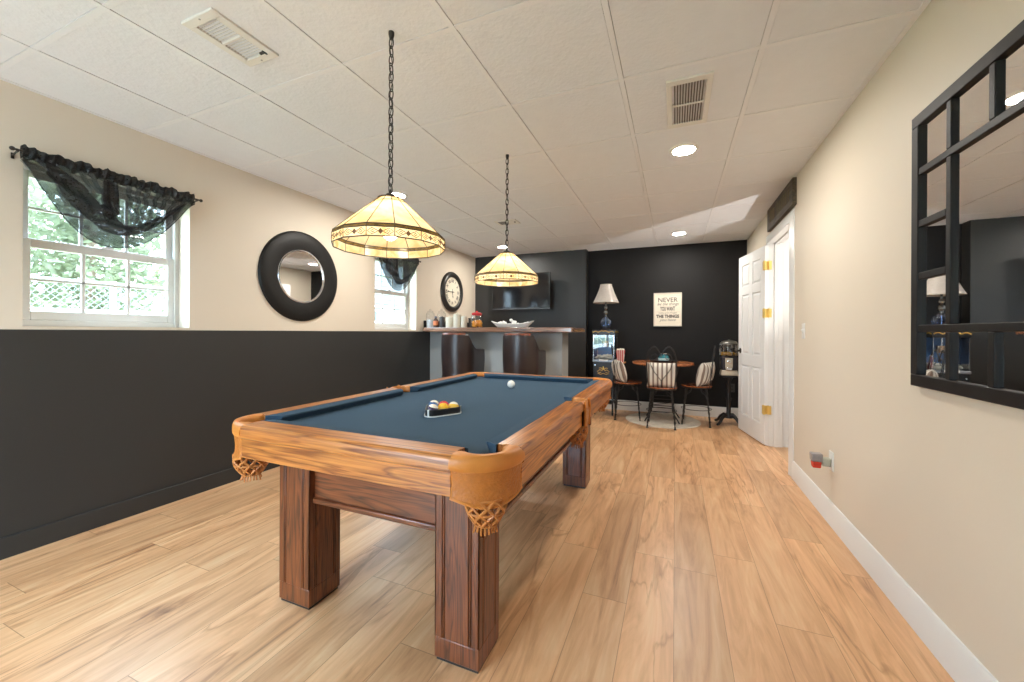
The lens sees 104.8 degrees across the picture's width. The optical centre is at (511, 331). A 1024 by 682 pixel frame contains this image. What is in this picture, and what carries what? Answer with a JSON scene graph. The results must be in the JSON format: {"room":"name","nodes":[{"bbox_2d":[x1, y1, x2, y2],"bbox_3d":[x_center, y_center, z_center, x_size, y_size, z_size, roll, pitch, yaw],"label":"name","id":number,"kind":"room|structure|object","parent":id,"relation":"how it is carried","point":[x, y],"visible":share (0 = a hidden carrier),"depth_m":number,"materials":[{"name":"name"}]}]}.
{"room":"game room","nodes":[
{"label":"game room","id":0,"kind":"room"},
{"bbox_2d":[0,80,474,537],"bbox_3d":[-2.138,-0.134,3.402,0.224,2.590,7.650,0,0,22],"label":"wall","id":1,"kind":"structure","parent":0,"point":[90,420],"depth_m":2.72,"materials":[{"name":"grey paint"}]},
{"bbox_2d":[22,162,178,327],"bbox_3d":[-2.561,-0.481,2.485,0.072,0.900,0.770,0,0,22],"label":"window","id":2,"kind":"structure","parent":1,"relation":"in","point":[170,260],"depth_m":2.45,"materials":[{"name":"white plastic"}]},
{"bbox_2d":[9,144,202,247],"bbox_3d":[-2.374,-0.734,2.397,0.114,0.470,0.882,0,0,22],"label":"curtain valance","id":3,"kind":"object","parent":1,"relation":"attached to","point":[111,209],"visible":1,"depth_m":2.31,"materials":[{"name":"black fabric"}]},
{"bbox_2d":[0,462,279,559],"bbox_3d":[-2.332,1.105,2.641,0.012,0.110,6.100,0,0,22],"label":"baseboard","id":4,"kind":"structure","parent":1,"relation":"attached to","point":[15,544],"depth_m":2.38,"materials":[{"name":"grey paint"}]},
{"bbox_2d":[258,231,336,320],"bbox_3d":[-1.920,-0.506,3.608,0.026,0.816,0.816,0,0,22],"label":"round mirror","id":5,"kind":"object","parent":1,"relation":"attached to","point":[297,275],"visible":1,"depth_m":3.56,"materials":[{"name":"black metal"}]},
{"bbox_2d":[279,251,322,301],"bbox_3d":[-1.921,-0.506,3.609,0.001,0.460,0.460,0,0,22],"label":"mirror glass","id":6,"kind":"object","parent":5,"relation":"attached to","point":[300,275],"depth_m":3.59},
{"bbox_2d":[375,257,407,329],"bbox_3d":[-1.554,-0.476,4.917,0.072,0.900,0.775,0,0,22],"label":"window","id":7,"kind":"structure","parent":1,"relation":"in","point":[378,326],"depth_m":5.00,"materials":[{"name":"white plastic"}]},
{"bbox_2d":[379,258,420,290],"bbox_3d":[-1.379,-0.729,4.799,0.114,0.470,0.882,0,0,22],"label":"curtain valance","id":8,"kind":"object","parent":1,"relation":"attached to","point":[398,273],"visible":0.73,"depth_m":4.77,"materials":[{"name":"black fabric"}]},
{"bbox_2d":[424,320,467,326],"bbox_3d":[-0.912,-0.107,6.060,0.015,0.096,1.499,0,0,22],"label":"backsplash","id":9,"kind":"structure","parent":1,"relation":"attached to","point":[425,322],"depth_m":5.41,"materials":[{"name":"black paint"}]},
{"bbox_2d":[440,272,462,311],"bbox_3d":[-0.905,-0.611,6.026,0.050,0.612,0.612,0,0,22],"label":"wall clock","id":10,"kind":"object","parent":1,"relation":"attached to","point":[451,289],"visible":1,"depth_m":6.00,"materials":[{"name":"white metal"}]},
{"bbox_2d":[0,0,930,257],"bbox_3d":[-0.156,-1.293,2.584,4.063,0.051,7.650,0,0,22],"label":"ceiling","id":11,"kind":"structure","parent":0,"point":[573,91],"depth_m":2.09,"materials":[{"name":"paint"}]},
{"bbox_2d":[181,7,278,66],"bbox_3d":[-1.216,-1.270,1.717,0.197,0.016,0.287,0,0,22],"label":"ceiling vent","id":12,"kind":"object","parent":11,"relation":"in","point":[209,14],"visible":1,"depth_m":1.70,"materials":[{"name":"metal"}]},
{"bbox_2d":[331,30,445,258],"bbox_3d":[-0.514,-0.811,1.671,0.453,0.920,0.463,0,0,-21],"label":"pendant lamp","id":13,"kind":"object","parent":11,"relation":"hanging from","point":[387,226],"visible":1,"depth_m":1.60,"materials":[{"name":"beige glass"}]},
{"bbox_2d":[387,191,407,198],"bbox_3d":[-1.071,-1.272,3.671,0.192,0.009,0.192,0,0,22],"label":"recessed light","id":14,"kind":"object","parent":11,"relation":"in","point":[400,194],"visible":0.46,"depth_m":3.64,"materials":[{"name":"white plastic"}]},
{"bbox_2d":[393,193,404,197],"bbox_3d":[-1.071,-1.270,3.671,0.144,0.001,0.144,0,0,22],"label":"diffuser","id":15,"kind":"object","parent":14,"relation":"attached to","point":[397,194],"depth_m":3.67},
{"bbox_2d":[474,154,537,286],"bbox_3d":[-0.036,-0.808,2.825,0.453,0.920,0.463,0,0,-21],"label":"pendant lamp","id":16,"kind":"object","parent":11,"relation":"hanging from","point":[506,269],"visible":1,"depth_m":2.72,"materials":[{"name":"beige glass"}]},
{"bbox_2d":[494,219,520,225],"bbox_3d":[-0.054,-1.263,4.560,0.260,0.017,0.180,0,0,22],"label":"ceiling vent","id":17,"kind":"object","parent":11,"relation":"in","point":[511,221],"visible":0.94,"depth_m":4.54,"materials":[{"name":"metal"}]},
{"bbox_2d":[671,231,686,235],"bbox_3d":[2.132,-1.256,5.035,0.192,0.009,0.192,0,0,22],"label":"recessed light","id":18,"kind":"object","parent":11,"relation":"in","point":[679,232],"visible":1,"depth_m":5.02,"materials":[{"name":"white plastic"}]},
{"bbox_2d":[669,143,698,155],"bbox_3d":[1.193,-1.260,2.734,0.192,0.009,0.192,0,0,22],"label":"recessed light","id":19,"kind":"object","parent":11,"relation":"in","point":[685,149],"visible":1,"depth_m":2.72,"materials":[{"name":"white plastic"}]},
{"bbox_2d":[673,146,694,154],"bbox_3d":[1.193,-1.259,2.734,0.144,0.001,0.144,0,0,22],"label":"diffuser","id":20,"kind":"object","parent":19,"relation":"attached to","point":[683,150],"depth_m":2.74,"materials":[{"name":"white plastic"}]},
{"bbox_2d":[666,71,713,128],"bbox_3d":[0.972,-1.261,2.176,0.218,0.012,0.490,0,0,22],"label":"ceiling vent","id":21,"kind":"object","parent":11,"relation":"in","point":[709,76],"visible":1,"depth_m":2.13,"materials":[{"name":"metal"}]},
{"bbox_2d":[0,409,954,681],"bbox_3d":[0.504,1.225,2.305,6.020,0.100,7.850,0,0,22],"label":"floor","id":22,"kind":"structure","parent":0,"point":[695,554],"depth_m":1.78,"materials":[{"name":"laminate"}]},
{"bbox_2d":[232,372,611,673],"bbox_3d":[-0.198,0.769,2.407,1.334,0.804,2.267,0,0,22],"label":"pool table","id":23,"kind":"object","parent":22,"relation":"on","point":[376,454],"visible":1,"depth_m":1.54,"materials":[{"name":"brown wood"}]},
{"bbox_2d":[265,389,402,420],"bbox_3d":[-0.878,0.387,2.139,0.056,0.037,0.919,0,0,22],"label":"cushion","id":24,"kind":"object","parent":23,"relation":"on","point":[307,412],"depth_m":2.02,"materials":[{"name":"blue fabric"}]},
{"bbox_2d":[261,420,467,451],"bbox_3d":[-0.581,0.389,1.476,0.978,0.037,0.056,0,0,22],"label":"cushion","id":25,"kind":"object","parent":23,"relation":"on","point":[343,430],"depth_m":1.43,"materials":[{"name":"blue fabric"}]},
{"bbox_2d":[427,404,437,409],"bbox_3d":[-0.386,0.379,1.917,0.057,0.057,0.057,0,0,-43],"label":"ball","id":26,"kind":"object","parent":23,"relation":"on","point":[431,406],"visible":0.64,"depth_m":1.90,"materials":[{"name":"white plastic"}]},
{"bbox_2d":[424,404,461,417],"bbox_3d":[-0.371,0.390,1.991,0.197,0.036,0.181,0,0,-38],"label":"ball rack","id":27,"kind":"object","parent":23,"relation":"on","point":[456,410],"visible":0.71,"depth_m":1.91,"materials":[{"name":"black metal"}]},
{"bbox_2d":[438,403,448,408],"bbox_3d":[-0.341,0.380,1.952,0.057,0.057,0.057,0,0,38],"label":"ball","id":28,"kind":"object","parent":23,"relation":"on","point":[442,405],"visible":0.55,"depth_m":1.93,"materials":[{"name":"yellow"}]},
{"bbox_2d":[410,374,476,391],"bbox_3d":[-0.489,0.389,3.080,0.056,0.037,0.919,0,0,22],"label":"cushion","id":29,"kind":"object","parent":23,"relation":"on","point":[432,385],"depth_m":2.96,"materials":[{"name":"blue fabric"}]},
{"bbox_2d":[448,402,458,407],"bbox_3d":[-0.296,0.380,1.988,0.057,0.057,0.057,0,0,-42],"label":"ball","id":30,"kind":"object","parent":23,"relation":"on","point":[451,404],"visible":0.59,"depth_m":1.97,"materials":[{"name":"yellow plastic"}]},
{"bbox_2d":[507,380,514,387],"bbox_3d":[-0.006,0.381,2.875,0.057,0.057,0.057,0,0,22],"label":"cue ball","id":31,"kind":"object","parent":23,"relation":"on","point":[510,384],"visible":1,"depth_m":2.86,"materials":[{"name":"white plastic"}]},
{"bbox_2d":[486,401,565,452],"bbox_3d":[0.097,0.392,1.734,0.056,0.037,0.919,0,0,22],"label":"cushion","id":32,"kind":"object","parent":23,"relation":"on","point":[494,445],"depth_m":1.52,"materials":[{"name":"blue fabric"}]},
{"bbox_2d":[484,373,592,382],"bbox_3d":[0.190,0.393,3.339,0.978,0.037,0.056,0,0,22],"label":"cushion","id":33,"kind":"object","parent":23,"relation":"on","point":[557,379],"depth_m":3.32,"materials":[{"name":"blue fabric"}]},
{"bbox_2d":[564,380,598,400],"bbox_3d":[0.487,0.394,2.676,0.056,0.037,0.919,0,0,22],"label":"cushion","id":34,"kind":"object","parent":23,"relation":"on","point":[570,397],"depth_m":2.49,"materials":[{"name":"blue fabric"}]},
{"bbox_2d":[441,333,484,377],"bbox_3d":[-0.633,0.590,4.857,0.424,1.161,0.518,0,0,22],"label":"bar stool","id":35,"kind":"object","parent":22,"relation":"on","point":[459,355],"visible":0.67,"depth_m":4.64,"materials":[{"name":"brown leather"}]},
{"bbox_2d":[423,327,584,379],"bbox_3d":[-0.157,0.558,5.167,2.089,1.226,0.670,0,0,22],"label":"bar counter","id":36,"kind":"object","parent":22,"relation":"on","point":[554,340],"depth_m":5.01,"materials":[{"name":"brown wood"}]},
{"bbox_2d":[427,309,433,326],"bbox_3d":[-1.109,-0.186,5.357,0.116,0.252,0.116,0,0,22],"label":"glass jar","id":37,"kind":"object","parent":36,"relation":"on","point":[429,322],"visible":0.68,"depth_m":5.31,"materials":[{"name":"clear glass"}]},
{"bbox_2d":[433,316,437,326],"bbox_3d":[-1.024,-0.134,5.295,0.069,0.150,0.069,0,0,22],"label":"bottle","id":38,"kind":"object","parent":36,"relation":"on","point":[435,321],"visible":0.77,"depth_m":5.27,"materials":[{"name":"orange glass"}]},
{"bbox_2d":[439,316,444,326],"bbox_3d":[-0.935,-0.137,5.280,0.074,0.156,0.074,0,0,22],"label":"canister","id":39,"kind":"object","parent":36,"relation":"on","point":[441,319],"visible":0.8,"depth_m":5.25,"materials":[{"name":"ceramic"}]},
{"bbox_2d":[446,316,452,326],"bbox_3d":[-0.827,-0.136,5.246,0.113,0.155,0.113,0,0,22],"label":"canister","id":40,"kind":"object","parent":36,"relation":"on","point":[449,320],"visible":0.84,"depth_m":5.20,"materials":[{"name":"white ceramic"}]},
{"bbox_2d":[453,313,461,326],"bbox_3d":[-0.719,-0.157,5.201,0.111,0.198,0.111,0,0,22],"label":"canister","id":41,"kind":"object","parent":36,"relation":"on","point":[456,317],"visible":0.8,"depth_m":5.16,"materials":[{"name":"white ceramic"}]},
{"bbox_2d":[461,315,466,326],"bbox_3d":[-0.627,-0.140,5.163,0.082,0.166,0.082,0,0,22],"label":"canister","id":42,"kind":"object","parent":36,"relation":"on","point":[463,318],"visible":0.81,"depth_m":5.13,"materials":[{"name":"white ceramic"}]},
{"bbox_2d":[468,318,475,326],"bbox_3d":[-0.526,-0.119,5.197,0.074,0.125,0.084,0,0,22],"label":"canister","id":43,"kind":"object","parent":36,"relation":"on","point":[470,320],"visible":0.72,"depth_m":5.16,"materials":[{"name":"glass"}]},
{"bbox_2d":[471,311,481,326],"bbox_3d":[-0.451,-0.163,5.058,0.156,0.214,0.156,0,0,22],"label":"glass jar","id":44,"kind":"object","parent":36,"relation":"on","point":[475,323],"visible":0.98,"depth_m":5.02,"materials":[{"name":"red glass"}]},
{"bbox_2d":[491,321,533,326],"bbox_3d":[0.004,-0.098,4.934,0.572,0.083,0.222,0,0,22],"label":"bowl","id":45,"kind":"object","parent":36,"relation":"on","point":[526,324],"visible":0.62,"depth_m":4.83,"materials":[{"name":"white ceramic"}]},
{"bbox_2d":[498,319,525,322],"bbox_3d":[0.005,-0.117,4.937,0.419,0.099,0.131,0,0,22],"label":"napkins","id":46,"kind":"object","parent":45,"relation":"in","point":[510,320],"visible":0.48,"depth_m":4.93,"materials":[{"name":"white paper"}]},
{"bbox_2d":[503,333,545,374],"bbox_3d":[0.120,0.594,4.545,0.424,1.161,0.518,0,0,22],"label":"bar stool","id":47,"kind":"object","parent":22,"relation":"on","point":[522,354],"visible":0.46,"depth_m":4.32,"materials":[{"name":"brown leather"}]},
{"bbox_2d":[592,330,625,415],"bbox_3d":[1.407,0.575,5.688,0.437,1.208,0.354,0,0,22],"label":"cart","id":48,"kind":"object","parent":22,"relation":"on","point":[602,339],"visible":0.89,"depth_m":5.62,"materials":[{"name":"black metal"}]},
{"bbox_2d":[599,335,608,346],"bbox_3d":[1.345,0.129,5.714,0.132,0.170,0.112,0,0,-13],"label":"kettle","id":49,"kind":"object","parent":48,"relation":"on","point":[605,343],"depth_m":5.68,"materials":[{"name":"silver metal"}]},
{"bbox_2d":[593,284,618,329],"bbox_3d":[1.362,-0.362,5.715,0.373,0.665,0.373,0,0,22],"label":"table lamp","id":50,"kind":"object","parent":48,"relation":"on","point":[606,295],"visible":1,"depth_m":5.63,"materials":[{"name":"white fabric"}]},
{"bbox_2d":[616,348,624,361],"bbox_3d":[1.546,0.330,5.615,0.117,0.198,0.085,0,0,22],"label":"popcorn box","id":51,"kind":"object","parent":48,"relation":"on","point":[620,353],"visible":0.99,"depth_m":5.58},
{"bbox_2d":[626,413,700,428],"bbox_3d":[2.009,1.177,5.270,0.944,0.010,0.944,0,0,22],"label":"round rug","id":52,"kind":"object","parent":22,"relation":"on","point":[657,420],"visible":0.92,"depth_m":5.17,"materials":[{"name":"beige fabric"}]},
{"bbox_2d":[611,344,641,420],"bbox_3d":[1.569,0.674,5.408,0.405,1.012,0.372,0,0,16],"label":"chair","id":53,"kind":"object","parent":52,"relation":"on","point":[631,383],"visible":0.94,"depth_m":5.30,"materials":[{"name":"black metal"}]},
{"bbox_2d":[611,359,626,382],"bbox_3d":[1.472,0.533,5.416,0.172,0.298,0.343,0,0,-1],"label":"throw pillow","id":54,"kind":"object","parent":53,"relation":"on","point":[620,370],"visible":0.92,"depth_m":5.28,"materials":[{"name":"beige fabric"}]},
{"bbox_2d":[646,346,677,429],"bbox_3d":[1.875,0.675,4.941,0.372,1.012,0.405,0,0,22],"label":"chair","id":55,"kind":"object","parent":52,"relation":"on","point":[651,388],"visible":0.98,"depth_m":4.81,"materials":[{"name":"black metal"}]},
{"bbox_2d":[647,362,675,387],"bbox_3d":[1.845,0.531,4.867,0.340,0.306,0.158,0,0,22],"label":"throw pillow","id":56,"kind":"object","parent":55,"relation":"on","point":[661,369],"visible":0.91,"depth_m":4.81,"materials":[{"name":"beige fabric"}]},
{"bbox_2d":[632,360,693,423],"bbox_3d":[2.003,0.785,5.252,0.776,0.773,0.776,0,0,22],"label":"bistro table","id":57,"kind":"object","parent":52,"relation":"on","point":[637,362],"visible":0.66,"depth_m":5.14,"materials":[{"name":"brown wood"}]},
{"bbox_2d":[648,359,677,362],"bbox_3d":[2.014,0.383,5.248,0.343,0.030,0.343,0,0,-27],"label":"serving tray","id":58,"kind":"object","parent":57,"relation":"on","point":[652,360],"visible":0.77,"depth_m":5.13,"materials":[{"name":"brown wood"}]},
{"bbox_2d":[658,353,668,360],"bbox_3d":[2.019,0.336,5.246,0.142,0.114,0.142,0,0,22],"label":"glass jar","id":59,"kind":"object","parent":58,"relation":"on","point":[662,358],"visible":0.62,"depth_m":5.20,"materials":[{"name":"teal glass"}]},
{"bbox_2d":[681,346,715,427],"bbox_3d":[2.397,0.678,5.088,0.405,1.012,0.372,0,0,26],"label":"chair","id":60,"kind":"object","parent":52,"relation":"on","point":[686,386],"visible":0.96,"depth_m":4.98,"materials":[{"name":"black metal"}]},
{"bbox_2d":[696,362,714,385],"bbox_3d":[2.468,0.536,5.026,0.343,0.301,0.169,0,0,-43],"label":"throw pillow","id":61,"kind":"object","parent":60,"relation":"on","point":[703,375],"visible":0.94,"depth_m":4.93,"materials":[{"name":"beige fabric"}]},
{"bbox_2d":[714,339,738,425],"bbox_3d":[2.781,0.639,5.060,0.303,1.091,0.303,0,0,22],"label":"machine","id":62,"kind":"object","parent":22,"relation":"on","point":[728,370],"visible":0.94,"depth_m":5.00,"materials":[{"name":"black metal"}]},
{"bbox_2d":[720,351,736,355],"bbox_3d":[2.783,0.279,5.061,0.192,0.049,0.186,0,0,22],"label":"gumballs","id":63,"kind":"object","parent":62,"relation":"on","point":[723,352],"visible":0.95,"depth_m":5.01,"materials":[{"name":"food"}]},
{"bbox_2d":[475,249,587,376],"bbox_3d":[0.300,-0.121,6.516,1.908,2.590,0.270,0,0,22],"label":"wall","id":64,"kind":"structure","parent":0,"point":[568,269],"depth_m":6.17,"materials":[{"name":"grey paint"}]},
{"bbox_2d":[492,272,550,309],"bbox_3d":[0.169,-0.642,6.321,0.974,0.568,0.189,0,0,22],"label":"television","id":65,"kind":"object","parent":64,"relation":"attached to","point":[538,296],"visible":0.74,"depth_m":6.20,"materials":[{"name":"black metal"}]},
{"bbox_2d":[588,240,746,407],"bbox_3d":[2.215,-0.112,5.804,2.175,2.590,0.120,0,0,22],"label":"wall","id":66,"kind":"structure","parent":0,"point":[706,275],"depth_m":5.68,"materials":[{"name":"black paint"}]},
{"bbox_2d":[654,292,681,325],"bbox_3d":[2.254,-0.325,5.710,0.380,0.486,0.026,0,0,22],"label":"framed sign","id":67,"kind":"object","parent":66,"relation":"attached to","point":[667,306],"visible":1,"depth_m":5.70,"materials":[{"name":"beige paper"}]},
{"bbox_2d":[605,399,737,418],"bbox_3d":[2.174,1.108,5.746,2.155,0.150,0.015,0,0,22],"label":"baseboard","id":68,"kind":"structure","parent":66,"relation":"attached to","point":[715,411],"depth_m":5.66,"materials":[{"name":"white paint"}]},
{"bbox_2d":[731,384,734,391],"bbox_3d":[3.013,0.767,5.402,0.072,0.116,0.009,0,0,22],"label":"wall outlet","id":69,"kind":"object","parent":66,"relation":"attached to","point":[732,385],"visible":0.59,"depth_m":5.39,"materials":[{"name":"black plastic"}]},
{"bbox_2d":[783,239,788,446],"bbox_3d":[3.146,-0.107,2.875,1.587,2.590,2.120,0,0,22],"label":"wall","id":70,"kind":"structure","parent":0,"point":[786,243],"depth_m":4.06,"materials":[{"name":"white paint"}]},
{"bbox_2d":[747,0,1023,681],"bbox_3d":[1.794,-0.114,1.839,0.120,2.590,7.770,0,0,22],"label":"wall","id":71,"kind":"structure","parent":0,"point":[933,480],"depth_m":1.71,"materials":[{"name":"beige paint"}]},
{"bbox_2d":[734,245,771,444],"bbox_3d":[2.691,0.137,4.449,0.105,2.073,0.784,0,0,10],"label":"interior door","id":72,"kind":"structure","parent":71,"relation":"in","point":[754,409],"depth_m":4.36,"materials":[{"name":"white paint"}]},
{"bbox_2d":[767,225,788,446],"bbox_3d":[2.552,0.125,3.662,0.132,2.120,0.920,0,0,22],"label":"trim","id":73,"kind":"structure","parent":71,"relation":"attached to","point":[776,246],"depth_m":4.06,"materials":[{"name":"white paint"}]},
{"bbox_2d":[765,208,794,476],"bbox_3d":[2.484,0.091,3.692,0.020,2.188,1.060,0,0,22],"label":"trim","id":74,"kind":"structure","parent":71,"relation":"attached to","point":[789,220],"depth_m":3.24,"materials":[{"name":"white paint"}]},
{"bbox_2d":[767,177,796,231],"bbox_3d":[2.441,-1.130,3.592,0.035,0.220,0.940,0,0,22],"label":"door sign","id":75,"kind":"object","parent":71,"relation":"attached to","point":[786,201],"visible":1,"depth_m":3.44,"materials":[{"name":"paint"}]},
{"bbox_2d":[801,323,804,338],"bbox_3d":[2.185,-0.007,2.965,0.018,0.116,0.072,0,0,22],"label":"light switch","id":76,"kind":"object","parent":71,"relation":"attached to","point":[803,324],"visible":1,"depth_m":2.95,"materials":[{"name":"white plastic"}]},
{"bbox_2d":[829,450,833,471],"bbox_3d":[1.961,0.792,2.422,0.008,0.116,0.072,0,0,22],"label":"wall outlet","id":77,"kind":"object","parent":71,"relation":"attached to","point":[831,454],"visible":0.94,"depth_m":2.41,"materials":[{"name":"white plastic"}]},
{"bbox_2d":[809,451,830,467],"bbox_3d":[1.911,0.797,2.443,0.102,0.090,0.054,0,0,22],"label":"plug","id":78,"kind":"object","parent":77,"relation":"attached to","point":[817,459],"visible":1,"depth_m":2.43,"materials":[{"name":"grey plastic"}]},
{"bbox_2d":[792,461,998,681],"bbox_3d":[1.257,1.108,0.736,0.016,0.140,5.325,0,0,22],"label":"baseboard","id":79,"kind":"structure","parent":71,"relation":"attached to","point":[960,663],"depth_m":1.63,"materials":[{"name":"white paint"}]},
{"bbox_2d":[911,20,1023,409],"bbox_3d":[1.404,-0.319,1.083,0.024,1.060,1.060,0,0,22],"label":"mirror","id":80,"kind":"object","parent":71,"relation":"attached to","point":[967,191],"visible":1,"depth_m":1.26,"materials":[{"name":"black paint"}]},
{"label":"outside","id":81,"kind":"structure","parent":0,"visible":0},
{"bbox_3d":[-12.380,0.384,13.784,26.580,0.250,44.000,0,0,22],"label":"ground","id":82,"kind":"structure","parent":81,"visible":0},
{"bbox_2d":[29,185,74,298],"bbox_3d":[-10.762,-2.527,7.598,4.915,5.613,4.803,0,0,22],"label":"tree","id":83,"kind":"object","parent":82,"relation":"on","point":[30,185],"visible":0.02,"depth_m":8.26,"materials":[{"name":"green plant"}]},
{"bbox_2d":[28,178,165,311],"bbox_3d":[-7.182,-1.683,6.511,2.536,4.066,2.533,0,0,22],"label":"window glass","id":84,"kind":"object","parent":82,"relation":"on","point":[69,267],"visible":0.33,"depth_m":6.30,"materials":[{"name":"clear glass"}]},
{"bbox_2d":[152,264,165,291],"bbox_3d":[-5.964,-1.496,8.725,2.550,3.627,2.622,0,0,22],"label":"tree","id":85,"kind":"object","parent":82,"relation":"on","point":[156,264],"visible":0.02,"depth_m":7.99,"materials":[{"name":"green plant"}]},
{"bbox_2d":[30,307,401,322],"bbox_3d":[-4.515,0.014,6.740,0.300,0.570,15.000,0,0,22],"label":"wall","id":86,"kind":"structure","parent":82,"relation":"on","point":[31,308],"depth_m":4.91,"materials":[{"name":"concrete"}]},
{"bbox_2d":[30,275,402,321],"bbox_3d":[-4.634,-0.462,6.447,0.064,0.380,12.118,0,0,22],"label":"fence","id":87,"kind":"object","parent":86,"relation":"on","point":[113,297],"visible":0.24,"depth_m":5.09,"materials":[{"name":"wood"}]},
{"bbox_2d":[375,261,402,321],"bbox_3d":[-4.881,-2.903,15.557,3.650,6.400,8.800,0,0,22],"label":"neighbouring house","id":88,"kind":"structure","parent":82,"relation":"on","point":[387,299],"depth_m":13.21,"materials":[{"name":"white"}]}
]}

